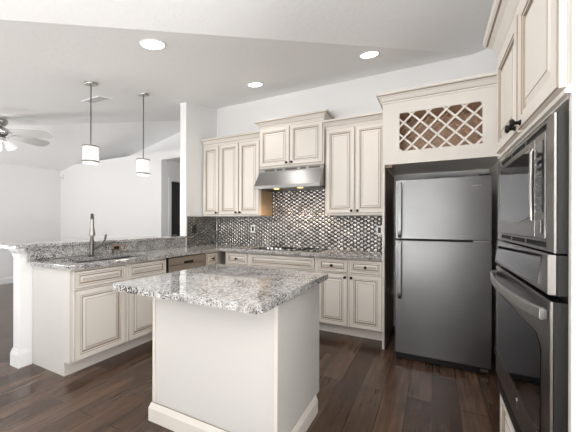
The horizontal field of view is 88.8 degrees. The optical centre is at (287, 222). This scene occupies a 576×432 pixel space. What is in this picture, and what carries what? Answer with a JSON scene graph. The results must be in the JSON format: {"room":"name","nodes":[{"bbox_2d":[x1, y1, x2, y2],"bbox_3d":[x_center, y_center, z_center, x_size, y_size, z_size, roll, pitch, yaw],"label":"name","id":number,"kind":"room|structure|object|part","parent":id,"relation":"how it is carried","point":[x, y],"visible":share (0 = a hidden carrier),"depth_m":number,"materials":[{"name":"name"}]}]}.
{"room":"kitchen","nodes":[
{"label":"kitchen","id":0,"kind":"room"},
{"bbox_2d":[0,163,60,277],"bbox_3d":[-6.617,0.026,4.330,0.100,2.440,7.100,0,0,26],"label":"wall","id":1,"kind":"structure","parent":0,"point":[30,197],"depth_m":6.29,"materials":[{"name":"white paint"}]},
{"bbox_2d":[0,276,12,284],"bbox_3d":[-4.662,1.185,4.421,3.330,0.135,3.800,0,0,26],"label":"baseboard","id":2,"kind":"structure","parent":1,"relation":"attached to","point":[4,280],"depth_m":5.99,"materials":[{"name":"white paint"}]},
{"bbox_2d":[13,102,216,352],"bbox_3d":[-1.795,-0.301,3.707,0.145,3.122,2.544,0,0,26],"label":"wall","id":3,"kind":"structure","parent":0,"point":[198,123],"depth_m":4.24,"materials":[{"name":"white paint"}]},
{"bbox_2d":[8,248,24,256],"bbox_3d":[-1.968,0.266,3.397,0.168,0.078,1.893,0,0,26],"label":"trim","id":4,"kind":"structure","parent":3,"relation":"attached to","point":[15,252],"depth_m":2.55,"materials":[{"name":"white paint"}]},
{"bbox_2d":[10,347,31,368],"bbox_3d":[-1.969,1.185,3.402,0.144,0.150,1.881,0,0,26],"label":"baseboard","id":5,"kind":"structure","parent":3,"relation":"attached to","point":[18,359],"depth_m":2.57,"materials":[{"name":"white paint"}]},
{"bbox_2d":[0,235,186,248],"bbox_3d":[-2.076,0.208,3.420,0.448,0.032,1.963,0,0,26],"label":"bar","id":6,"kind":"object","parent":3,"relation":"on","point":[32,244],"visible":1,"depth_m":2.96,"materials":[{"name":"stone"}]},
{"bbox_2d":[26,238,185,260],"bbox_3d":[-1.886,0.286,3.401,0.028,0.118,1.828,0,0,26],"label":"granite upstand","id":7,"kind":"object","parent":3,"relation":"attached to","point":[55,252],"visible":0.96,"depth_m":3.08,"materials":[{"name":"grey stone"}]},
{"bbox_2d":[111,244,120,250],"bbox_3d":[-1.920,0.283,3.291,0.008,0.072,0.116,0,0,26],"label":"wall outlet","id":8,"kind":"object","parent":7,"relation":"attached to","point":[116,246],"visible":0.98,"depth_m":3.29,"materials":[{"name":"brown plastic"}]},
{"bbox_2d":[187,216,215,245],"bbox_3d":[-1.309,0.131,4.513,0.013,0.432,0.632,0,0,26],"label":"tile backsplash","id":9,"kind":"structure","parent":3,"relation":"attached to","point":[205,233],"depth_m":4.49,"materials":[{"name":"grey tile"}]},
{"bbox_2d":[130,132,179,155],"bbox_3d":[-3.002,-1.587,6.439,4.504,0.807,0.080,0,0,26],"label":"wall","id":10,"kind":"structure","parent":0,"point":[173,142],"depth_m":6.18,"materials":[{"name":"white paint"}]},
{"bbox_2d":[166,161,179,234],"bbox_3d":[-1.855,0.045,6.450,0.100,2.430,2.079,0,0,26],"label":"wall","id":11,"kind":"structure","parent":0,"point":[173,168],"depth_m":5.60,"materials":[{"name":"white paint"}]},
{"bbox_2d":[168,177,179,234],"bbox_3d":[-2.034,0.205,5.958,0.014,2.110,0.960,0,0,26],"label":"trim","id":12,"kind":"structure","parent":11,"relation":"attached to","point":[170,179],"depth_m":5.55,"materials":[{"name":"white paint"}]},
{"bbox_2d":[171,182,179,235],"bbox_3d":[-2.043,0.235,5.962,0.115,2.030,0.820,0,0,26],"label":"door","id":13,"kind":"structure","parent":11,"relation":"in","point":[175,212],"depth_m":5.70,"materials":[{"name":"grey paint"}]},
{"bbox_3d":[-2.055,0.210,5.968,0.008,1.700,0.620,0,0,26],"label":"panel","id":14,"kind":"part","parent":13,"relation":"part of","materials":[{"name":"black glass"}]},
{"bbox_2d":[0,0,493,170],"bbox_3d":[-1.478,-1.928,1.737,11.600,1.541,7.200,0,0,26],"label":"ceiling","id":15,"kind":"structure","parent":0,"point":[49,49],"depth_m":2.69,"materials":[{"name":"white paint"}]},
{"bbox_2d":[0,118,51,150],"bbox_3d":[-4.044,-1.245,4.194,1.219,0.435,1.261,0,0,-5],"label":"ceiling fan","id":16,"kind":"object","parent":15,"relation":"hanging from","point":[28,136],"visible":1,"depth_m":4.23,"materials":[{"name":"silver metal"}]},
{"bbox_3d":[-4.016,-1.110,4.243,0.116,0.122,0.115,-28,18,-5],"label":"lamp shade","id":17,"kind":"part","parent":16,"relation":"part of","materials":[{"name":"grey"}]},
{"bbox_3d":[-4.004,-1.272,4.589,0.190,0.075,0.500,0,0,13],"label":"blade","id":18,"kind":"part","parent":16,"relation":"part of","materials":[{"name":"grey"}]},
{"bbox_3d":[-3.686,-1.271,4.226,0.500,0.075,0.190,0,0,-5],"label":"blade","id":19,"kind":"part","parent":16,"relation":"part of","materials":[{"name":"grey"}]},
{"bbox_2d":[82,81,98,164],"bbox_3d":[-2.059,-1.041,3.072,0.152,0.850,0.152,0,0,26],"label":"pendant light","id":20,"kind":"object","parent":15,"relation":"hanging from","point":[90,153],"visible":1,"depth_m":3.03,"materials":[{"name":"white frosted glass"},{"name":"brushed nickel"}]},
{"bbox_3d":[-2.060,-0.704,3.072,0.144,0.175,0.144,0,0,26],"label":"lamp shade","id":21,"kind":"part","parent":20,"relation":"part of","materials":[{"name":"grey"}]},
{"bbox_3d":[-2.059,-1.119,3.072,0.011,0.647,0.010,0,0,26],"label":"rod","id":22,"kind":"part","parent":20,"relation":"part of","materials":[{"name":"silver metal"}]},
{"bbox_2d":[81,96,112,103],"bbox_3d":[-2.385,-1.531,3.675,0.360,0.046,0.177,0,0,26],"label":"ceiling vent","id":23,"kind":"object","parent":15,"relation":"in","point":[97,99],"visible":0.97,"depth_m":3.66,"materials":[{"name":"white metal"}]},
{"bbox_2d":[136,93,149,175],"bbox_3d":[-1.785,-1.088,3.628,0.154,1.012,0.154,0,0,26],"label":"pendant light","id":24,"kind":"object","parent":15,"relation":"hanging from","point":[143,165],"visible":1,"depth_m":3.58,"materials":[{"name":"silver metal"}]},
{"bbox_3d":[-1.784,-1.172,3.628,0.011,0.796,0.010,0,0,26],"label":"rod","id":25,"kind":"part","parent":24,"relation":"part of","materials":[{"name":"silver metal"}]},
{"bbox_3d":[-1.786,-0.676,3.628,0.146,0.188,0.146,0,0,26],"label":"lamp shade","id":26,"kind":"part","parent":24,"relation":"part of","materials":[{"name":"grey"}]},
{"bbox_2d":[139,39,165,49],"bbox_3d":[-1.062,-1.397,2.312,0.195,0.044,0.191,0,0,32],"label":"recessed light","id":27,"kind":"object","parent":15,"relation":"in","point":[153,44],"visible":1,"depth_m":2.30,"materials":[{"name":"white paint"}]},
{"bbox_2d":[247,82,262,86],"bbox_3d":[-0.405,-1.704,3.639,0.195,0.044,0.191,0,0,32],"label":"recessed light","id":28,"kind":"object","parent":15,"relation":"in","point":[253,84],"visible":1,"depth_m":3.62,"materials":[{"name":"white paint"}]},
{"bbox_2d":[360,51,379,57],"bbox_3d":[0.819,-1.686,2.955,0.195,0.044,0.191,0,0,32],"label":"recessed light","id":29,"kind":"object","parent":15,"relation":"in","point":[369,54],"visible":1,"depth_m":2.94,"materials":[{"name":"white paint"}]},
{"bbox_2d":[0,283,499,431],"bbox_3d":[-1.133,1.293,2.454,11.600,0.060,8.800,0,0,26],"label":"floor","id":30,"kind":"structure","parent":0,"point":[364,386],"depth_m":2.17,"materials":[{"name":"brown wood"}]},
{"bbox_2d":[32,258,165,375],"bbox_3d":[-1.801,0.824,2.922,0.602,0.874,0.955,0,0,26],"label":"base cabinet","id":31,"kind":"object","parent":30,"relation":"on","point":[79,320],"visible":0.74,"depth_m":2.55,"materials":[{"name":"white paint"}]},
{"bbox_3d":[-2.018,0.823,2.506,0.582,0.874,0.018,0,0,26],"label":"panel","id":32,"kind":"part","parent":31,"relation":"part of","materials":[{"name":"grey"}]},
{"bbox_3d":[-1.642,0.849,2.587,0.020,0.575,0.440,0,0,26],"label":"door","id":33,"kind":"part","parent":31,"relation":"part of","materials":[{"name":"white paint"}]},
{"bbox_3d":[-1.433,0.849,3.008,0.020,0.575,0.435,0,0,26],"label":"door","id":34,"kind":"part","parent":31,"relation":"part of","materials":[{"name":"white paint"}]},
{"bbox_2d":[166,253,205,272],"bbox_3d":[-1.440,0.818,3.620,0.586,0.848,0.601,0,0,26],"label":"dishwasher","id":35,"kind":"object","parent":30,"relation":"on","point":[173,264],"visible":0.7,"depth_m":3.44,"materials":[{"name":"silver metal"}]},
{"bbox_3d":[-1.189,0.815,3.500,0.021,0.655,0.587,0,0,26],"label":"door","id":36,"kind":"part","parent":35,"relation":"part of","materials":[{"name":"silver metal"}]},
{"bbox_3d":[-1.187,0.441,3.499,0.023,0.082,0.587,0,0,26],"label":"control panel","id":37,"kind":"part","parent":35,"relation":"part of","materials":[{"name":"silver metal"}]},
{"bbox_2d":[205,251,225,265],"bbox_3d":[-1.093,0.826,4.280,0.604,0.874,0.878,0,0,26],"label":"base cabinet","id":38,"kind":"object","parent":30,"relation":"on","point":[218,257],"visible":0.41,"depth_m":3.94,"materials":[{"name":"white paint"}]},
{"bbox_2d":[30,244,381,270],"bbox_3d":[-0.504,0.369,3.091,2.722,0.038,2.473,0,0,26],"label":"countertop","id":39,"kind":"structure","parent":38,"relation":"on","point":[67,264],"depth_m":3.26,"materials":[{"name":"stone"}]},
{"bbox_2d":[88,213,106,256],"bbox_3d":[-1.923,0.129,2.977,0.159,0.434,0.131,0,0,-35],"label":"faucet","id":40,"kind":"object","parent":39,"relation":"on","point":[92,230],"visible":1,"depth_m":2.96,"materials":[{"name":"silver metal"}]},
{"bbox_3d":[-1.965,0.043,2.949,0.030,0.264,0.102,0,0,-35],"label":"spout","id":41,"kind":"part","parent":40,"relation":"part of","materials":[{"name":"silver metal"}]},
{"bbox_3d":[-1.921,0.203,3.003,0.130,0.159,0.028,0,0,-18],"label":"lever","id":42,"kind":"part","parent":40,"relation":"part of","materials":[{"name":"silver metal"}]},
{"bbox_2d":[75,256,136,262],"bbox_3d":[-1.775,0.473,2.918,0.381,0.176,0.776,0,0,26],"label":"sink","id":43,"kind":"object","parent":39,"relation":"in","point":[129,256],"visible":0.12,"depth_m":3.09,"materials":[{"name":"grey metal"}]},
{"bbox_3d":[-1.693,0.473,3.083,0.381,0.176,0.406,0,0,26],"label":"bowl","id":44,"kind":"part","parent":43,"relation":"part of","materials":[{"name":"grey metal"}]},
{"bbox_2d":[251,246,327,252],"bbox_3d":[0.026,0.335,3.829,0.910,0.033,0.500,0,0,26],"label":"cooktop","id":45,"kind":"object","parent":39,"relation":"in","point":[274,248],"visible":1,"depth_m":3.71,"materials":[{"name":"silver metal"}]},
{"bbox_3d":[0.026,0.349,3.829,0.910,0.006,0.500,0,0,26],"label":"trim frame","id":46,"kind":"part","parent":45,"relation":"part of","materials":[{"name":"silver metal"}]},
{"bbox_3d":[-1.006,0.476,3.871,0.020,0.143,0.190,0,0,26],"label":"drawer","id":47,"kind":"part","parent":38,"relation":"part of","materials":[{"name":"white paint"}]},
{"bbox_2d":[148,284,318,431],"bbox_3d":[-0.316,0.828,1.975,0.941,0.874,0.686,0,0,26],"label":"kitchen island","id":48,"kind":"object","parent":30,"relation":"on","point":[214,369],"visible":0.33,"depth_m":1.68,"materials":[{"name":"white paint"}]},
{"bbox_3d":[-0.858,0.826,1.882,0.021,0.874,0.007,0,0,26],"label":"corner trim","id":49,"kind":"part","parent":48,"relation":"part of","materials":[{"name":"white paint"}]},
{"bbox_3d":[-0.456,0.828,1.692,0.903,0.874,0.008,0,0,26],"label":"panel","id":50,"kind":"part","parent":48,"relation":"part of","materials":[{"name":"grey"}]},
{"bbox_2d":[113,264,327,314],"bbox_3d":[-0.362,0.370,1.857,0.992,0.038,0.900,0,0,26],"label":"island countertop","id":51,"kind":"structure","parent":48,"relation":"on","point":[252,290],"depth_m":1.62,"materials":[{"name":"stone"}]},
{"bbox_3d":[-0.346,1.209,1.917,0.941,0.112,0.556,0,0,26],"label":"moulding","id":52,"kind":"part","parent":48,"relation":"part of","materials":[{"name":"white paint"}]},
{"bbox_3d":[-0.062,0.829,1.489,0.021,0.874,0.007,0,0,26],"label":"corner trim","id":53,"kind":"part","parent":48,"relation":"part of","materials":[{"name":"white paint"}]},
{"bbox_3d":[0.078,0.829,1.767,0.012,0.874,0.600,0,0,26],"label":"panel","id":54,"kind":"part","parent":48,"relation":"part of","materials":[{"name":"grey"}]},
{"bbox_2d":[226,251,248,266],"bbox_3d":[-0.554,0.827,4.141,0.383,0.874,0.654,0,0,26],"label":"base cabinet","id":55,"kind":"object","parent":30,"relation":"on","point":[232,258],"visible":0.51,"depth_m":3.87,"materials":[{"name":"white paint"}]},
{"bbox_2d":[249,253,316,271],"bbox_3d":[0.036,0.829,3.849,0.929,0.874,0.654,0,0,26],"label":"base cabinet","id":56,"kind":"object","parent":30,"relation":"on","point":[274,261],"visible":0.12,"depth_m":3.57,"materials":[{"name":"white paint"}]},
{"bbox_2d":[317,257,381,340],"bbox_3d":[0.789,0.831,3.477,0.746,0.874,0.654,0,0,26],"label":"base cabinet","id":57,"kind":"object","parent":30,"relation":"on","point":[350,299],"visible":0.91,"depth_m":3.21,"materials":[{"name":"white paint"}]},
{"bbox_3d":[0.500,0.481,3.304,0.343,0.143,0.020,0,0,26],"label":"drawer","id":58,"kind":"part","parent":57,"relation":"part of","materials":[{"name":"white paint"}]},
{"bbox_3d":[0.499,0.855,3.304,0.343,0.575,0.020,0,0,26],"label":"door","id":59,"kind":"part","parent":57,"relation":"part of","materials":[{"name":"white paint"}]},
{"bbox_3d":[0.828,0.856,3.142,0.343,0.575,0.020,0,0,26],"label":"door","id":60,"kind":"part","parent":57,"relation":"part of","materials":[{"name":"white paint"}]},
{"bbox_3d":[0.829,0.482,3.142,0.343,0.143,0.020,0,0,26],"label":"drawer","id":61,"kind":"part","parent":57,"relation":"part of","materials":[{"name":"white paint"}]},
{"bbox_2d":[376,71,500,353],"bbox_3d":[1.551,-0.001,3.023,1.137,2.543,0.802,0,0,26],"label":"refrigerator surround","id":62,"kind":"object","parent":30,"relation":"on","point":[449,125],"visible":0.91,"depth_m":2.86,"materials":[{"name":"white paint"}]},
{"bbox_3d":[1.117,0.046,3.270,0.020,2.446,0.742,0,0,26],"label":"panel","id":63,"kind":"part","parent":62,"relation":"part of","materials":[{"name":"white paint"}]},
{"bbox_3d":[1.489,-1.223,2.889,1.137,0.100,0.504,0,0,26],"label":"crown moulding","id":64,"kind":"part","parent":62,"relation":"part of","materials":[{"name":"white paint"}]},
{"bbox_3d":[1.407,-0.873,2.726,0.976,0.606,0.020,0,0,26],"label":"header frame","id":65,"kind":"part","parent":62,"relation":"part of","materials":[{"name":"white paint"}]},
{"bbox_3d":[2.011,0.049,2.829,0.020,2.446,0.742,0,0,26],"label":"panel","id":66,"kind":"part","parent":62,"relation":"part of","materials":[{"name":"white paint"}]},
{"bbox_2d":[395,173,491,374],"bbox_3d":[1.502,0.433,2.916,0.750,1.675,0.850,0,0,26],"label":"refrigerator","id":67,"kind":"object","parent":30,"relation":"on","point":[443,226],"visible":1,"depth_m":2.56,"materials":[{"name":"silver metal"}]},
{"bbox_3d":[1.025,0.441,2.702,0.032,0.534,0.045,0,0,26],"label":"handle","id":68,"kind":"part","parent":67,"relation":"part of","materials":[{"name":"silver metal"}]},
{"bbox_3d":[1.027,-0.109,2.702,0.032,0.504,0.045,0,0,26],"label":"handle","id":69,"kind":"part","parent":67,"relation":"part of","materials":[{"name":"silver metal"}]},
{"bbox_3d":[1.349,0.687,2.608,0.750,1.042,0.076,0,0,26],"label":"door","id":70,"kind":"part","parent":67,"relation":"part of","materials":[{"name":"silver metal"}]},
{"bbox_3d":[1.352,-0.118,2.608,0.750,0.544,0.076,0,0,26],"label":"freezer door","id":71,"kind":"part","parent":67,"relation":"part of","materials":[{"name":"silver metal"}]},
{"bbox_2d":[483,0,575,431],"bbox_3d":[1.150,0.144,0.991,0.707,2.252,1.001,0,0,26],"label":"tall cabinet","id":72,"kind":"object","parent":30,"relation":"on","point":[534,41],"visible":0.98,"depth_m":0.91,"materials":[{"name":"white paint"}]},
{"bbox_3d":[1.149,-0.901,0.994,0.697,0.162,1.001,0,0,26],"label":"crown moulding","id":73,"kind":"part","parent":72,"relation":"part of","materials":[{"name":"white paint"}]},
{"bbox_3d":[0.862,0.972,1.079,0.020,0.334,0.668,0,0,26],"label":"drawer","id":74,"kind":"part","parent":72,"relation":"part of","materials":[{"name":"white paint"}]},
{"bbox_3d":[0.983,-0.578,1.313,0.020,0.457,0.400,0,0,26],"label":"door","id":75,"kind":"part","parent":72,"relation":"part of","materials":[{"name":"white paint"}]},
{"bbox_3d":[0.876,-0.368,1.160,0.034,0.033,0.033,0,0,26],"label":"knob","id":76,"kind":"part","parent":72,"relation":"part of","materials":[{"name":"black metal"}]},
{"bbox_3d":[0.843,-0.368,1.092,0.034,0.033,0.033,0,0,26],"label":"knob","id":77,"kind":"part","parent":72,"relation":"part of","materials":[{"name":"black metal"}]},
{"bbox_2d":[490,240,568,431],"bbox_3d":[1.084,0.442,0.980,0.639,0.711,0.746,0,0,26],"label":"wall oven","id":78,"kind":"object","parent":72,"relation":"in","point":[531,284],"visible":1,"depth_m":0.89,"materials":[{"name":"silver metal"}]},
{"bbox_3d":[0.864,0.761,1.088,0.026,0.071,0.745,0,0,26],"label":"trim","id":79,"kind":"part","parent":78,"relation":"part of","materials":[{"name":"black plastic"}]},
{"bbox_3d":[0.823,0.246,1.112,0.053,0.034,0.700,0,0,26],"label":"handle","id":80,"kind":"part","parent":78,"relation":"part of","materials":[{"name":"silver metal"}]},
{"bbox_3d":[0.849,0.465,1.096,0.006,0.517,0.745,0,0,26],"label":"door","id":81,"kind":"part","parent":78,"relation":"part of","materials":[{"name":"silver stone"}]},
{"bbox_3d":[0.851,0.139,1.096,0.017,0.107,0.745,0,0,26],"label":"control panel","id":82,"kind":"part","parent":78,"relation":"part of","materials":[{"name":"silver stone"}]},
{"bbox_3d":[0.686,0.246,0.795,0.020,0.028,0.024,0,0,26],"label":"handle mount","id":83,"kind":"part","parent":78,"relation":"part of","materials":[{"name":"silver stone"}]},
{"bbox_2d":[498,110,568,253],"bbox_3d":[1.039,-0.101,1.003,0.442,0.365,0.746,0,0,26],"label":"microwave","id":84,"kind":"object","parent":72,"relation":"in","point":[533,179],"visible":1,"depth_m":0.86,"materials":[{"name":"silver metal"}]},
{"bbox_3d":[0.874,-0.103,1.132,0.009,0.299,0.515,0,0,26],"label":"door","id":85,"kind":"part","parent":84,"relation":"part of","materials":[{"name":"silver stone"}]},
{"bbox_3d":[0.755,-0.113,0.910,0.015,0.228,0.011,0,0,26],"label":"handle","id":86,"kind":"part","parent":84,"relation":"part of","materials":[{"name":"silver metal"}]},
{"bbox_3d":[0.739,-0.103,0.858,0.008,0.299,0.089,0,0,26],"label":"control panel","id":87,"kind":"part","parent":84,"relation":"part of","materials":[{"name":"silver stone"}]},
{"bbox_3d":[0.890,-0.333,1.120,0.014,0.024,0.863,0,0,26],"label":"light rail","id":88,"kind":"part","parent":72,"relation":"part of","materials":[{"name":"white paint"}]},
{"bbox_3d":[0.798,-0.578,0.940,0.020,0.457,0.397,0,0,26],"label":"door","id":89,"kind":"part","parent":72,"relation":"part of","materials":[{"name":"white paint"}]},
{"bbox_3d":[0.994,0.219,0.598,0.638,2.100,0.019,0,0,26],"label":"panel","id":90,"kind":"part","parent":72,"relation":"part of","materials":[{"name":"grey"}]},
{"bbox_2d":[60,48,498,325],"bbox_3d":[-1.314,-0.373,4.956,8.850,3.269,0.120,0,0,26],"label":"wall","id":91,"kind":"structure","parent":0,"point":[122,202],"depth_m":5.39,"materials":[{"name":"white paint"}]},
{"bbox_2d":[201,130,271,216],"bbox_3d":[-0.753,-0.670,4.395,1.084,1.158,0.385,0,0,26],"label":"upper cabinet","id":92,"kind":"object","parent":91,"relation":"attached to","point":[231,163],"visible":0.96,"depth_m":4.26,"materials":[{"name":"white paint"}]},
{"bbox_3d":[-1.160,-0.626,4.437,0.293,1.023,0.020,0,0,26],"label":"door","id":93,"kind":"part","parent":92,"relation":"part of","materials":[{"name":"white paint"}]},
{"bbox_3d":[-0.860,-0.625,4.288,0.338,1.023,0.020,0,0,26],"label":"door","id":94,"kind":"part","parent":92,"relation":"part of","materials":[{"name":"white paint"}]},
{"bbox_3d":[-0.752,-1.207,4.393,1.084,0.085,0.381,0,0,26],"label":"crown moulding","id":95,"kind":"part","parent":92,"relation":"part of","materials":[{"name":"white paint"}]},
{"bbox_3d":[-0.547,-0.624,4.134,0.338,1.023,0.020,0,0,26],"label":"door","id":96,"kind":"part","parent":92,"relation":"part of","materials":[{"name":"white paint"}]},
{"bbox_3d":[-0.304,-0.410,4.212,0.004,0.640,0.311,0,0,26],"label":"panel","id":97,"kind":"part","parent":92,"relation":"part of","materials":[{"name":"beige wood"}]},
{"bbox_2d":[254,164,325,191],"bbox_3d":[0.071,-0.579,3.913,0.924,0.290,0.494,0,0,26],"label":"range hood","id":98,"kind":"object","parent":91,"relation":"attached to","point":[305,177],"visible":0.91,"depth_m":3.75,"materials":[{"name":"silver metal"}]},
{"bbox_2d":[254,109,335,168],"bbox_3d":[0.094,-1.046,3.957,1.046,0.641,0.420,0,0,26],"label":"upper cabinet","id":99,"kind":"object","parent":91,"relation":"attached to","point":[297,139],"visible":0.94,"depth_m":3.78,"materials":[{"name":"white paint"}]},
{"bbox_3d":[-0.181,-1.002,3.914,0.448,0.506,0.020,0,0,26],"label":"door","id":100,"kind":"part","parent":99,"relation":"part of","materials":[{"name":"white paint"}]},
{"bbox_3d":[0.094,-1.324,3.955,1.046,0.085,0.415,0,0,26],"label":"crown moulding","id":101,"kind":"part","parent":99,"relation":"part of","materials":[{"name":"white paint"}]},
{"bbox_3d":[0.226,-1.000,3.713,0.448,0.506,0.020,0,0,26],"label":"door","id":102,"kind":"part","parent":99,"relation":"part of","materials":[{"name":"white paint"}]},
{"bbox_2d":[217,190,381,250],"bbox_3d":[0.053,-0.062,4.205,2.703,0.825,0.013,0,0,26],"label":"tile backsplash","id":103,"kind":"structure","parent":91,"relation":"attached to","point":[290,224],"depth_m":4.12,"materials":[{"name":"grey"}]},
{"bbox_2d":[251,225,254,232],"bbox_3d":[-0.535,0.099,4.482,0.072,0.116,0.008,0,0,26],"label":"wall outlet","id":104,"kind":"object","parent":103,"relation":"attached to","point":[252,226],"visible":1,"depth_m":4.48,"materials":[{"name":"white plastic"}]},
{"bbox_2d":[376,226,381,234],"bbox_3d":[1.137,0.099,3.656,0.072,0.116,0.008,0,0,26],"label":"wall outlet","id":105,"kind":"object","parent":103,"relation":"attached to","point":[378,228],"visible":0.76,"depth_m":3.65,"materials":[{"name":"white plastic"}]},
{"bbox_2d":[319,111,382,215],"bbox_3d":[0.829,-0.665,3.613,0.801,1.158,0.385,0,0,26],"label":"upper cabinet","id":106,"kind":"object","parent":91,"relation":"attached to","point":[354,144],"visible":0.91,"depth_m":3.47,"materials":[{"name":"white paint"}]},
{"bbox_3d":[0.630,-0.621,3.552,0.350,1.023,0.020,0,0,26],"label":"door","id":107,"kind":"part","parent":106,"relation":"part of","materials":[{"name":"white paint"}]},
{"bbox_3d":[0.830,-1.202,3.611,0.801,0.085,0.381,0,0,26],"label":"crown moulding","id":108,"kind":"part","parent":106,"relation":"part of","materials":[{"name":"white paint"}]},
{"bbox_3d":[0.955,-0.620,3.391,0.350,1.023,0.020,0,0,26],"label":"door","id":109,"kind":"part","parent":106,"relation":"part of","materials":[{"name":"white paint"}]}
]}

